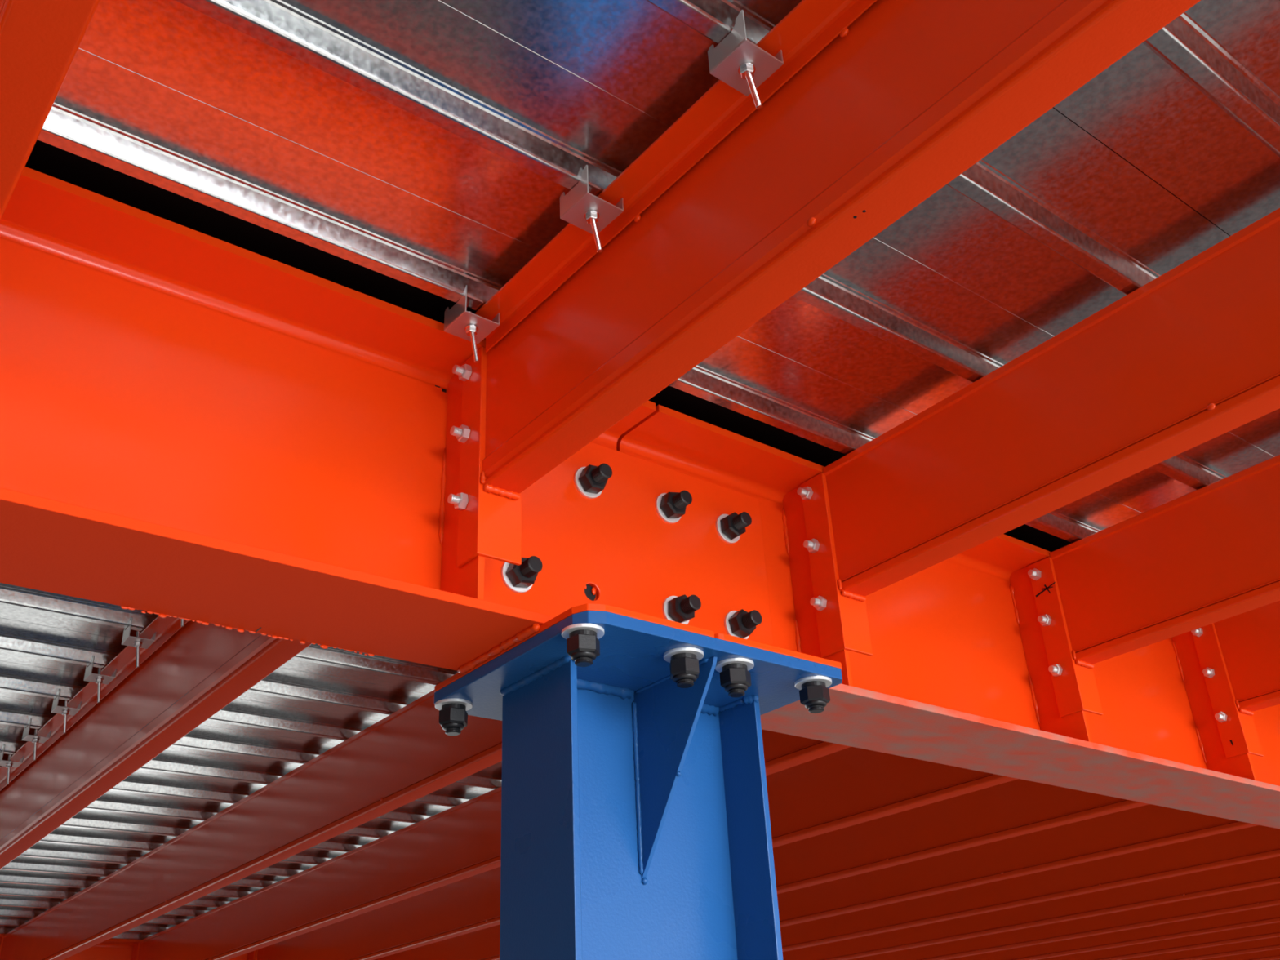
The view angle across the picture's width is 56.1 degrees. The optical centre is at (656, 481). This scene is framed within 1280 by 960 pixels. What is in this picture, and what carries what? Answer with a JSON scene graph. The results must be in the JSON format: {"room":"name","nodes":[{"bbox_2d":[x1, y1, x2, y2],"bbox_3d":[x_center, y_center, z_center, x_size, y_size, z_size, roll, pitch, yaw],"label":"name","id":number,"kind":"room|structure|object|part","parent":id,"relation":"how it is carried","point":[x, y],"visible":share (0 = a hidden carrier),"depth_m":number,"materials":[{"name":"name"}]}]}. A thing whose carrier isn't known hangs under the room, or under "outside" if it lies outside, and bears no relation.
{"room":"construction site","nodes":[
{"label":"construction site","id":0,"kind":"room"},
{"bbox_2d":[0,933,256,959],"bbox_3d":[1.121,3.642,8.467,17.900,0.380,0.200,18,-35,-34],"label":"girder","id":1,"kind":"object","parent":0,"point":[110,948],"visible":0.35,"depth_m":5.82,"materials":[{"name":"metal"}]},
{"bbox_2d":[0,882,238,939],"bbox_3d":[1.480,3.226,8.158,18.500,0.027,1.256,18,-35,-34],"label":"sheet","id":2,"kind":"object","parent":1,"relation":"on","point":[20,904],"visible":0.02,"depth_m":5.12,"materials":[{"name":"silver metal"}]},
{"bbox_3d":[-2.530,2.413,5.782,0.009,0.356,0.092,18,-35,-34],"label":"stiffener plate","id":3,"kind":"part","parent":1,"relation":"part of","materials":[{"name":"orange paint"}]},
{"bbox_3d":[-2.077,2.562,6.108,0.009,0.356,0.092,18,-35,-34],"label":"stiffener plate","id":4,"kind":"part","parent":1,"relation":"part of","materials":[{"name":"orange paint"}]},
{"bbox_2d":[25,106,1230,551],"bbox_3d":[3.285,1.893,5.994,19.000,0.030,8.100,18,-35,-34],"label":"gap","id":5,"kind":"structure","parent":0,"point":[46,158],"depth_m":1.51,"materials":[{"name":"black"}]},
{"bbox_3d":[4.155,4.229,4.604,56.000,0.100,50.000,18,-35,-34],"label":"floor","id":6,"kind":"structure","parent":0,"visible":0},
{"bbox_2d":[434,610,842,959],"bbox_3d":[0.025,1.259,1.102,0.440,2.240,0.380,18,-35,-34],"label":"steel column","id":7,"kind":"structure","parent":6,"relation":"on","point":[636,823],"depth_m":1.52,"materials":[{"name":"blue metal"}]},
{"bbox_2d":[0,166,714,692],"bbox_3d":[-1.349,-0.328,0.780,3.302,0.390,0.376,18,-35,-34],"label":"girder","id":8,"kind":"object","parent":7,"relation":"on","point":[197,426],"visible":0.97,"depth_m":1.38,"materials":[{"name":"orange metal"}]},
{"bbox_2d":[0,0,100,220],"bbox_3d":[0.018,-0.665,0.378,0.062,0.309,2.400,18,-35,-34],"label":"joist","id":9,"kind":"object","parent":8,"relation":"attached to","point":[40,40],"visible":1,"depth_m":0.87,"materials":[{"name":"orange paint"}]},
{"bbox_2d":[0,616,311,869],"bbox_3d":[-1.901,1.039,3.357,0.098,0.309,5.058,18,-35,-34],"label":"joist","id":10,"kind":"object","parent":8,"relation":"attached to","point":[189,673],"visible":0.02,"depth_m":2.47,"materials":[{"name":"orange paint"}]},
{"bbox_2d":[0,744,24,784],"bbox_3d":[-1.648,0.723,3.055,0.050,0.093,0.052,19,-35,-36],"label":"clip","id":11,"kind":"object","parent":10,"relation":"attached to","point":[8,764],"visible":1,"depth_m":3.05,"materials":[{"name":"grey metal"}]},
{"bbox_3d":[-1.646,0.731,3.051,0.018,0.076,0.007,-4,-28,1],"label":"threaded rod","id":12,"kind":"part","parent":11,"relation":"part of","materials":[{"name":"silver metal"}]},
{"bbox_2d":[22,718,51,760],"bbox_3d":[-1.493,0.623,2.885,0.050,0.093,0.052,19,-36,-36],"label":"clip","id":13,"kind":"object","parent":10,"relation":"attached to","point":[35,739],"visible":1,"depth_m":2.88,"materials":[{"name":"grey metal"}]},
{"bbox_3d":[-1.490,0.630,2.881,0.018,0.076,0.007,-4,-28,1],"label":"threaded rod","id":14,"kind":"part","parent":13,"relation":"part of","materials":[{"name":"silver metal"}]},
{"bbox_2d":[51,688,81,733],"bbox_3d":[-1.337,0.523,2.715,0.050,0.093,0.052,17,-34,-33],"label":"clip","id":15,"kind":"object","parent":10,"relation":"attached to","point":[65,710],"visible":1,"depth_m":2.71,"materials":[{"name":"grey metal"}]},
{"bbox_3d":[-1.335,0.530,2.711,0.018,0.076,0.007,-5,-28,3],"label":"threaded rod","id":16,"kind":"part","parent":15,"relation":"part of","materials":[{"name":"silver metal"}]},
{"bbox_2d":[83,655,116,702],"bbox_3d":[-1.181,0.423,2.544,0.050,0.093,0.052,18,-35,-34],"label":"clip","id":17,"kind":"object","parent":10,"relation":"attached to","point":[98,678],"visible":1,"depth_m":2.54,"materials":[{"name":"grey metal"}]},
{"bbox_3d":[-1.179,0.430,2.540,0.018,0.076,0.007,-4,-28,2],"label":"threaded rod","id":18,"kind":"part","parent":17,"relation":"part of","materials":[{"name":"silver metal"}]},
{"bbox_2d":[121,617,156,667],"bbox_3d":[-1.026,0.323,2.374,0.050,0.093,0.052,17,-34,-33],"label":"clip","id":19,"kind":"object","parent":10,"relation":"attached to","point":[136,642],"visible":1,"depth_m":2.37,"materials":[{"name":"grey metal"}]},
{"bbox_3d":[-1.024,0.330,2.370,0.018,0.076,0.007,-5,-28,4],"label":"threaded rod","id":20,"kind":"part","parent":19,"relation":"part of","materials":[{"name":"silver metal"}]},
{"bbox_2d":[0,841,316,897],"bbox_3d":[2.102,2.825,7.477,18.500,0.027,0.754,18,-35,-34],"label":"sheet","id":21,"kind":"object","parent":10,"relation":"on","point":[43,864],"visible":0.02,"depth_m":4.43,"materials":[{"name":"silver metal"}]},
{"bbox_2d":[181,618,184,626],"bbox_3d":[-0.870,0.223,2.204,0.050,0.093,0.052,17,-34,-33],"label":"clip","id":22,"kind":"object","parent":10,"relation":"attached to","point":[182,620],"visible":0.17,"depth_m":2.18,"materials":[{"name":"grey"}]},
{"bbox_2d":[39,791,410,864],"bbox_3d":[2.569,2.525,6.966,18.500,0.027,0.754,18,-35,-34],"label":"sheet","id":23,"kind":"object","parent":10,"relation":"on","point":[120,820],"visible":0.02,"depth_m":3.92,"materials":[{"name":"silver metal"}]},
{"bbox_2d":[0,582,502,768],"bbox_3d":[3.502,1.924,5.944,18.500,0.027,0.754,18,-35,-34],"label":"sheet","id":24,"kind":"object","parent":10,"relation":"on","point":[48,641],"visible":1,"depth_m":2.69,"materials":[{"name":"silver metal"}]},
{"bbox_2d":[0,696,502,824],"bbox_3d":[3.035,2.224,6.455,18.500,0.027,0.754,18,-35,-34],"label":"sheet","id":25,"kind":"object","parent":10,"relation":"on","point":[208,764],"visible":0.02,"depth_m":3.34,"materials":[{"name":"silver metal"}]},
{"bbox_3d":[-0.243,0.001,1.522,0.009,0.356,0.092,18,-35,-34],"label":"stiffener plate","id":26,"kind":"part","parent":8,"relation":"part of","materials":[{"name":"orange paint"}]},
{"bbox_3d":[-0.121,0.239,1.568,0.196,0.009,0.376,18,-35,-34],"label":"bearing plate","id":27,"kind":"part","parent":8,"relation":"part of","materials":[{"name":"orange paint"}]},
{"bbox_2d":[456,0,1200,568],"bbox_3d":[0.501,-0.507,0.726,0.098,0.309,2.400,18,-35,-34],"label":"joist","id":28,"kind":"object","parent":8,"relation":"attached to","point":[873,108],"visible":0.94,"depth_m":1.17,"materials":[{"name":"orange paint"}]},
{"bbox_2d":[447,492,468,510],"bbox_3d":[-0.246,0.022,1.480,0.021,0.022,0.022,18,-35,-34],"label":"bolt","id":29,"kind":"object","parent":28,"relation":"attached to","point":[460,500],"visible":1,"depth_m":1.48,"materials":[{"name":"silver metal"}]},
{"bbox_2d":[449,424,470,443],"bbox_3d":[-0.251,-0.063,1.526,0.021,0.021,0.022,18,-35,-34],"label":"bolt","id":30,"kind":"object","parent":28,"relation":"attached to","point":[462,433],"visible":1,"depth_m":1.52,"materials":[{"name":"silver metal"}]},
{"bbox_2d":[452,364,471,381],"bbox_3d":[-0.256,-0.145,1.570,0.021,0.022,0.022,18,-35,-34],"label":"bolt","id":31,"kind":"object","parent":28,"relation":"attached to","point":[464,372],"visible":1,"depth_m":1.56,"materials":[{"name":"silver metal"}]},
{"bbox_2d":[444,284,499,363],"bbox_3d":[-0.232,-0.188,1.504,0.050,0.093,0.052,19,-35,-35],"label":"clip","id":32,"kind":"object","parent":28,"relation":"attached to","point":[462,323],"visible":1,"depth_m":1.50,"materials":[{"name":"grey metal"}]},
{"bbox_3d":[-0.229,-0.181,1.500,0.018,0.076,0.007,-4,-28,1],"label":"threaded rod","id":33,"kind":"part","parent":32,"relation":"part of","materials":[{"name":"silver metal"}]},
{"bbox_2d":[560,164,623,253],"bbox_3d":[-0.072,-0.291,1.329,0.050,0.093,0.052,19,-35,-35],"label":"clip","id":34,"kind":"object","parent":28,"relation":"attached to","point":[579,207],"visible":1,"depth_m":1.32,"materials":[{"name":"grey metal"}]},
{"bbox_3d":[-0.069,-0.284,1.325,0.018,0.076,0.007,-4,-28,1],"label":"threaded rod","id":35,"kind":"part","parent":34,"relation":"part of","materials":[{"name":"silver metal"}]},
{"bbox_2d":[37,0,1279,542],"bbox_3d":[4.650,1.185,4.686,18.500,0.027,0.636,18,-35,-34],"label":"sheet","id":36,"kind":"object","parent":28,"relation":"on","point":[434,147],"visible":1,"depth_m":1.34,"materials":[{"name":"silver metal"}]},
{"bbox_2d":[707,9,783,109],"bbox_3d":[0.087,-0.394,1.155,0.050,0.093,0.052,19,-35,-35],"label":"clip","id":37,"kind":"object","parent":28,"relation":"attached to","point":[740,64],"visible":1,"depth_m":1.15,"materials":[{"name":"grey metal"}]},
{"bbox_3d":[0.089,-0.386,1.151,0.018,0.076,0.007,-4,-28,1],"label":"threaded rod","id":38,"kind":"part","parent":37,"relation":"part of","materials":[{"name":"silver metal"}]},
{"bbox_2d":[1053,0,1279,235],"bbox_3d":[5.080,0.908,4.215,18.500,0.027,0.754,18,-35,-34],"label":"sheet","id":39,"kind":"object","parent":28,"relation":"on","point":[1194,107],"visible":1,"depth_m":1.30,"materials":[{"name":"silver metal"}]},
{"bbox_2d":[435,697,472,735],"bbox_3d":[-0.273,0.318,1.611,0.050,0.041,0.050,11,-31,-25],"label":"bolt","id":40,"kind":"object","parent":7,"relation":"attached to","point":[453,715],"visible":1,"depth_m":1.60,"materials":[{"name":"black metal"}]},
{"bbox_2d":[435,697,472,711],"bbox_3d":[-0.274,0.301,1.619,0.050,0.004,0.050,11,-31,-25],"label":"washer","id":41,"kind":"object","parent":40,"relation":"in","point":[452,704],"depth_m":1.60,"materials":[{"name":"white metal"}]},
{"bbox_2d":[561,623,604,666],"bbox_3d":[-0.085,0.193,1.397,0.050,0.041,0.050,6,-30,-17],"label":"bolt","id":42,"kind":"object","parent":7,"relation":"attached to","point":[583,643],"visible":1,"depth_m":1.39,"materials":[{"name":"black metal"}]},
{"bbox_2d":[561,623,604,639],"bbox_3d":[-0.086,0.177,1.406,0.050,0.004,0.050,6,-30,-17],"label":"washer","id":43,"kind":"object","parent":42,"relation":"in","point":[577,631],"depth_m":1.39,"materials":[{"name":"white metal"}]},
{"bbox_3d":[-0.028,0.281,1.628,0.432,0.016,0.377,18,-35,-34],"label":"cap plate","id":44,"kind":"part","parent":7,"relation":"part of","materials":[{"name":"blue paint"}]},
{"bbox_3d":[0.029,0.359,1.507,0.006,0.242,0.166,18,-35,-34],"label":"gusset plate","id":45,"kind":"part","parent":7,"relation":"part of","materials":[{"name":"blue paint"}]},
{"bbox_2d":[663,647,703,688],"bbox_3d":[0.034,0.232,1.484,0.050,0.041,0.050,14,-33,-30],"label":"bolt","id":46,"kind":"object","parent":7,"relation":"attached to","point":[684,661],"visible":1,"depth_m":1.47,"materials":[{"name":"black metal"}]},
{"bbox_2d":[663,647,703,662],"bbox_3d":[0.034,0.216,1.492,0.050,0.004,0.050,14,-33,-30],"label":"washer","id":47,"kind":"object","parent":46,"relation":"in","point":[680,655],"depth_m":1.48,"materials":[{"name":"white metal"}]},
{"bbox_2d":[715,657,754,697],"bbox_3d":[0.100,0.252,1.527,0.050,0.041,0.050,1,-28,-7],"label":"bolt","id":48,"kind":"object","parent":7,"relation":"attached to","point":[735,675],"visible":0.99,"depth_m":1.51,"materials":[{"name":"black metal"}]},
{"bbox_2d":[715,657,754,672],"bbox_3d":[0.099,0.235,1.535,0.050,0.004,0.050,1,-28,-7],"label":"washer","id":49,"kind":"object","parent":48,"relation":"in","point":[731,664],"depth_m":1.52,"materials":[{"name":"white metal"}]},
{"bbox_2d":[794,675,831,713],"bbox_3d":[0.211,0.287,1.604,0.050,0.041,0.050,-5,-28,3],"label":"bolt","id":50,"kind":"object","parent":7,"relation":"attached to","point":[814,693],"visible":1,"depth_m":1.59,"materials":[{"name":"black metal"}]},
{"bbox_2d":[794,675,831,689],"bbox_3d":[0.210,0.271,1.613,0.050,0.004,0.050,-5,-28,3],"label":"washer","id":51,"kind":"object","parent":50,"relation":"in","point":[811,682],"depth_m":1.60,"materials":[{"name":"white metal"}]},
{"bbox_2d":[616,404,1279,829],"bbox_3d":[5.672,1.979,5.835,14.592,0.389,0.376,18,-35,-34],"label":"girder","id":52,"kind":"object","parent":7,"relation":"on","point":[957,673],"visible":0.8,"depth_m":2.13,"materials":[{"name":"metal"}]},
{"bbox_2d":[0,689,502,959],"bbox_3d":[-1.395,1.206,3.720,0.062,0.309,5.058,18,-35,-34],"label":"joist","id":53,"kind":"object","parent":52,"relation":"attached to","point":[406,756],"visible":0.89,"depth_m":3.32,"materials":[{"name":"orange paint"}]},
{"bbox_2d":[135,728,851,959],"bbox_3d":[-0.920,1.362,4.063,0.062,0.309,5.058,18,-35,-34],"label":"joist","id":54,"kind":"object","parent":52,"relation":"attached to","point":[462,841],"visible":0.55,"depth_m":4.14,"materials":[{"name":"orange paint"}]},
{"bbox_2d":[484,441,773,645],"bbox_3d":[-0.040,0.102,1.710,0.537,0.326,0.008,18,-35,-34],"label":"plate","id":55,"kind":"object","parent":52,"relation":"attached to","point":[616,543],"visible":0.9,"depth_m":1.73,"materials":[{"name":"orange paint"}]},
{"bbox_2d":[501,555,542,593],"bbox_3d":[-0.168,0.113,1.547,0.048,0.048,0.045,18,-35,-34],"label":"bolt","id":56,"kind":"object","parent":55,"relation":"attached to","point":[520,579],"visible":0.97,"depth_m":1.54,"materials":[{"name":"black metal"}]},
{"bbox_2d":[501,562,532,593],"bbox_3d":[-0.181,0.121,1.561,0.048,0.048,0.004,9,-29,-39],"label":"washer","id":57,"kind":"object","parent":56,"relation":"in","point":[508,578],"depth_m":1.55,"materials":[{"name":"white metal"}]},
{"bbox_2d":[573,463,612,498],"bbox_3d":[-0.084,-0.008,1.695,0.048,0.048,0.045,18,-35,-34],"label":"bolt","id":58,"kind":"object","parent":55,"relation":"attached to","point":[590,481],"visible":1,"depth_m":1.69,"materials":[{"name":"black metal"}]},
{"bbox_2d":[573,466,602,498],"bbox_3d":[-0.097,0.001,1.709,0.048,0.048,0.004,12,-31,-38],"label":"washer","id":59,"kind":"object","parent":58,"relation":"in","point":[581,483],"depth_m":1.69,"materials":[{"name":"white metal"}]},
{"bbox_2d":[655,489,692,523],"bbox_3d":[0.031,0.031,1.777,0.048,0.048,0.045,18,-35,-34],"label":"bolt","id":60,"kind":"object","parent":55,"relation":"attached to","point":[670,507],"visible":1,"depth_m":1.77,"materials":[{"name":"black metal"}]},
{"bbox_2d":[655,493,681,523],"bbox_3d":[0.018,0.039,1.791,0.048,0.048,0.004,2,-25,-42],"label":"washer","id":61,"kind":"object","parent":60,"relation":"in","point":[663,510],"depth_m":1.78,"materials":[{"name":"white metal"}]},
{"bbox_2d":[662,594,701,624],"bbox_3d":[0.041,0.177,1.700,0.048,0.048,0.045,18,-35,-34],"label":"bolt","id":62,"kind":"object","parent":55,"relation":"attached to","point":[681,609],"visible":0.96,"depth_m":1.69,"materials":[{"name":"black metal"}]},
{"bbox_2d":[662,595,689,624],"bbox_3d":[0.028,0.185,1.714,0.048,0.048,0.004,-12,-15,-46],"label":"washer","id":63,"kind":"object","parent":62,"relation":"in","point":[668,607],"depth_m":1.70,"materials":[{"name":"white metal"}]},
{"bbox_2d":[715,511,751,543],"bbox_3d":[0.123,0.064,1.842,0.048,0.048,0.045,18,-35,-34],"label":"bolt","id":64,"kind":"object","parent":55,"relation":"attached to","point":[730,528],"visible":1,"depth_m":1.84,"materials":[{"name":"black metal"}]},
{"bbox_2d":[715,514,740,543],"bbox_3d":[0.111,0.072,1.856,0.048,0.048,0.004,-25,-6,-47],"label":"washer","id":65,"kind":"object","parent":64,"relation":"in","point":[722,528],"depth_m":1.84,"materials":[{"name":"white metal"}]},
{"bbox_2d":[724,608,761,639],"bbox_3d":[0.132,0.206,1.767,0.048,0.048,0.045,18,-35,-34],"label":"bolt","id":66,"kind":"object","parent":55,"relation":"attached to","point":[741,624],"visible":0.95,"depth_m":1.76,"materials":[{"name":"black metal"}]},
{"bbox_2d":[724,610,748,639],"bbox_3d":[0.120,0.214,1.781,0.004,0.048,0.048,-33,-84,43],"label":"washer","id":67,"kind":"object","parent":66,"relation":"in","point":[730,623],"depth_m":1.77,"materials":[{"name":"white metal"}]},
{"bbox_2d":[255,746,1017,959],"bbox_3d":[-0.457,1.514,4.396,0.062,0.309,5.058,18,-35,-34],"label":"joist","id":68,"kind":"object","parent":52,"relation":"attached to","point":[851,786],"visible":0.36,"depth_m":3.46,"materials":[{"name":"orange paint"}]},
{"bbox_2d":[373,778,1148,959],"bbox_3d":[-0.002,1.663,4.723,0.062,0.309,5.058,18,-35,-34],"label":"joist","id":69,"kind":"object","parent":52,"relation":"attached to","point":[1016,807],"visible":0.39,"depth_m":3.79,"materials":[{"name":"orange paint"}]},
{"bbox_3d":[0.050,0.295,1.691,0.227,0.009,0.376,18,-35,-34],"label":"bearing plate","id":70,"kind":"part","parent":52,"relation":"part of","materials":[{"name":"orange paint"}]},
{"bbox_3d":[0.248,0.162,1.877,0.009,0.356,0.092,18,-35,-34],"label":"stiffener plate","id":71,"kind":"part","parent":52,"relation":"part of","materials":[{"name":"orange paint"}]},
{"bbox_2d":[777,804,1257,927],"bbox_3d":[0.462,1.816,5.057,0.062,0.309,5.058,18,-35,-34],"label":"joist","id":72,"kind":"object","parent":52,"relation":"attached to","point":[1148,826],"visible":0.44,"depth_m":4.19,"materials":[{"name":"orange paint"}]},
{"bbox_2d":[780,825,1279,951],"bbox_3d":[0.926,1.968,5.392,0.062,0.309,5.058,18,-35,-34],"label":"joist","id":73,"kind":"object","parent":52,"relation":"attached to","point":[1258,842],"visible":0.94,"depth_m":4.69,"materials":[{"name":"orange paint"}]},
{"bbox_2d":[782,856,1279,959],"bbox_3d":[1.390,2.121,5.726,0.062,0.309,5.058,18,-35,-34],"label":"joist","id":74,"kind":"object","parent":52,"relation":"attached to","point":[1265,872],"visible":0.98,"depth_m":5.27,"materials":[{"name":"orange paint"}]},
{"bbox_2d":[800,208,1279,657],"bbox_3d":[1.007,-0.340,1.090,0.062,0.309,2.400,18,-35,-34],"label":"joist","id":75,"kind":"object","parent":52,"relation":"attached to","point":[1188,357],"visible":0.99,"depth_m":1.59,"materials":[{"name":"orange paint"}]},
{"bbox_2d":[796,486,813,500],"bbox_3d":[0.236,0.017,1.924,0.021,0.021,0.022,18,-35,-34],"label":"bolt","id":76,"kind":"object","parent":75,"relation":"attached to","point":[806,493],"visible":1,"depth_m":1.92,"materials":[{"name":"silver metal"}]},
{"bbox_2d":[803,538,819,553],"bbox_3d":[0.241,0.099,1.880,0.021,0.020,0.022,18,-35,-34],"label":"bolt","id":77,"kind":"object","parent":75,"relation":"attached to","point":[812,545],"visible":1,"depth_m":1.88,"materials":[{"name":"silver metal"}]},
{"bbox_2d":[809,595,826,610],"bbox_3d":[0.246,0.184,1.834,0.021,0.021,0.022,18,-35,-34],"label":"bolt","id":78,"kind":"object","parent":75,"relation":"attached to","point":[820,603],"visible":1,"depth_m":1.83,"materials":[{"name":"silver metal"}]},
{"bbox_3d":[0.723,0.319,2.219,0.009,0.356,0.092,18,-35,-34],"label":"stiffener plate","id":79,"kind":"part","parent":52,"relation":"part of","materials":[{"name":"orange paint"}]},
{"bbox_2d":[848,883,1279,959],"bbox_3d":[1.855,2.274,6.060,0.062,0.309,5.058,18,-35,-34],"label":"joist","id":80,"kind":"object","parent":52,"relation":"attached to","point":[1268,895],"visible":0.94,"depth_m":5.73,"materials":[{"name":"orange paint"}]},
{"bbox_2d":[946,904,1279,959],"bbox_3d":[2.319,2.426,6.394,0.062,0.309,5.058,18,-35,-34],"label":"joist","id":81,"kind":"object","parent":52,"relation":"attached to","point":[1271,914],"visible":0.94,"depth_m":6.16,"materials":[{"name":"orange paint"}]},
{"bbox_2d":[1027,454,1279,716],"bbox_3d":[1.482,-0.184,1.432,0.063,0.309,2.400,18,-35,-34],"label":"joist","id":82,"kind":"object","parent":52,"relation":"attached to","point":[1208,554],"visible":1,"depth_m":2.08,"materials":[{"name":"orange paint"}]},
{"bbox_2d":[1027,568,1041,580],"bbox_3d":[0.711,0.173,2.266,0.021,0.022,0.022,18,-35,-34],"label":"bolt","id":83,"kind":"object","parent":82,"relation":"attached to","point":[1035,574],"visible":1,"depth_m":2.26,"materials":[{"name":"silver metal"}]},
{"bbox_2d":[1037,614,1051,626],"bbox_3d":[0.716,0.255,2.222,0.021,0.021,0.022,18,-35,-34],"label":"bolt","id":84,"kind":"object","parent":82,"relation":"attached to","point":[1045,620],"visible":1,"depth_m":2.22,"materials":[{"name":"silver metal"}]},
{"bbox_2d":[1048,663,1062,676],"bbox_3d":[0.721,0.340,2.176,0.021,0.020,0.022,18,-35,-34],"label":"bolt","id":85,"kind":"object","parent":82,"relation":"attached to","point":[1055,670],"visible":1,"depth_m":2.17,"materials":[{"name":"silver metal"}]},
{"bbox_2d":[1037,922,1279,959],"bbox_3d":[2.783,2.579,6.728,0.062,0.309,5.058,18,-35,-34],"label":"joist","id":86,"kind":"object","parent":52,"relation":"attached to","point":[1272,930],"visible":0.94,"depth_m":6.58,"materials":[{"name":"orange paint"}]},
{"bbox_2d":[1122,936,1279,959],"bbox_3d":[3.247,2.731,7.063,0.062,0.309,5.058,18,-35,-34],"label":"joist","id":87,"kind":"object","parent":52,"relation":"attached to","point":[1269,944],"visible":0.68,"depth_m":6.98,"materials":[{"name":"orange paint"}]},
{"bbox_3d":[1.177,0.467,2.545,0.009,0.356,0.092,18,-35,-34],"label":"stiffener plate","id":88,"kind":"part","parent":52,"relation":"part of","materials":[{"name":"orange paint"}]},
{"bbox_2d":[1191,600,1279,758],"bbox_3d":[1.935,-0.035,1.758,0.063,0.309,2.400,18,-35,-34],"label":"joist","id":89,"kind":"object","parent":52,"relation":"attached to","point":[1242,651],"visible":0.93,"depth_m":2.50,"materials":[{"name":"orange paint"}]},
{"bbox_2d":[1191,627,1203,636],"bbox_3d":[1.165,0.322,2.592,0.021,0.022,0.021,18,-35,-34],"label":"bolt","id":90,"kind":"object","parent":89,"relation":"attached to","point":[1198,632],"visible":0.85,"depth_m":2.59,"materials":[{"name":"silver metal"}]},
{"bbox_2d":[1202,667,1214,678],"bbox_3d":[1.169,0.404,2.548,0.021,0.022,0.021,18,-35,-34],"label":"bolt","id":91,"kind":"object","parent":89,"relation":"attached to","point":[1207,672],"visible":1,"depth_m":2.54,"materials":[{"name":"silver metal"}]},
{"bbox_2d":[1214,711,1226,722],"bbox_3d":[1.174,0.489,2.502,0.021,0.020,0.022,18,-35,-34],"label":"bolt","id":92,"kind":"object","parent":89,"relation":"attached to","point":[1221,717],"visible":1,"depth_m":2.50,"materials":[{"name":"silver metal"}]},
{"bbox_2d":[1201,948,1279,959],"bbox_3d":[3.711,2.884,7.397,0.062,0.309,5.058,18,-35,-34],"label":"joist","id":93,"kind":"object","parent":52,"relation":"attached to","point":[1274,954],"visible":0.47,"depth_m":7.38,"materials":[{"name":"orange paint"}]}
]}

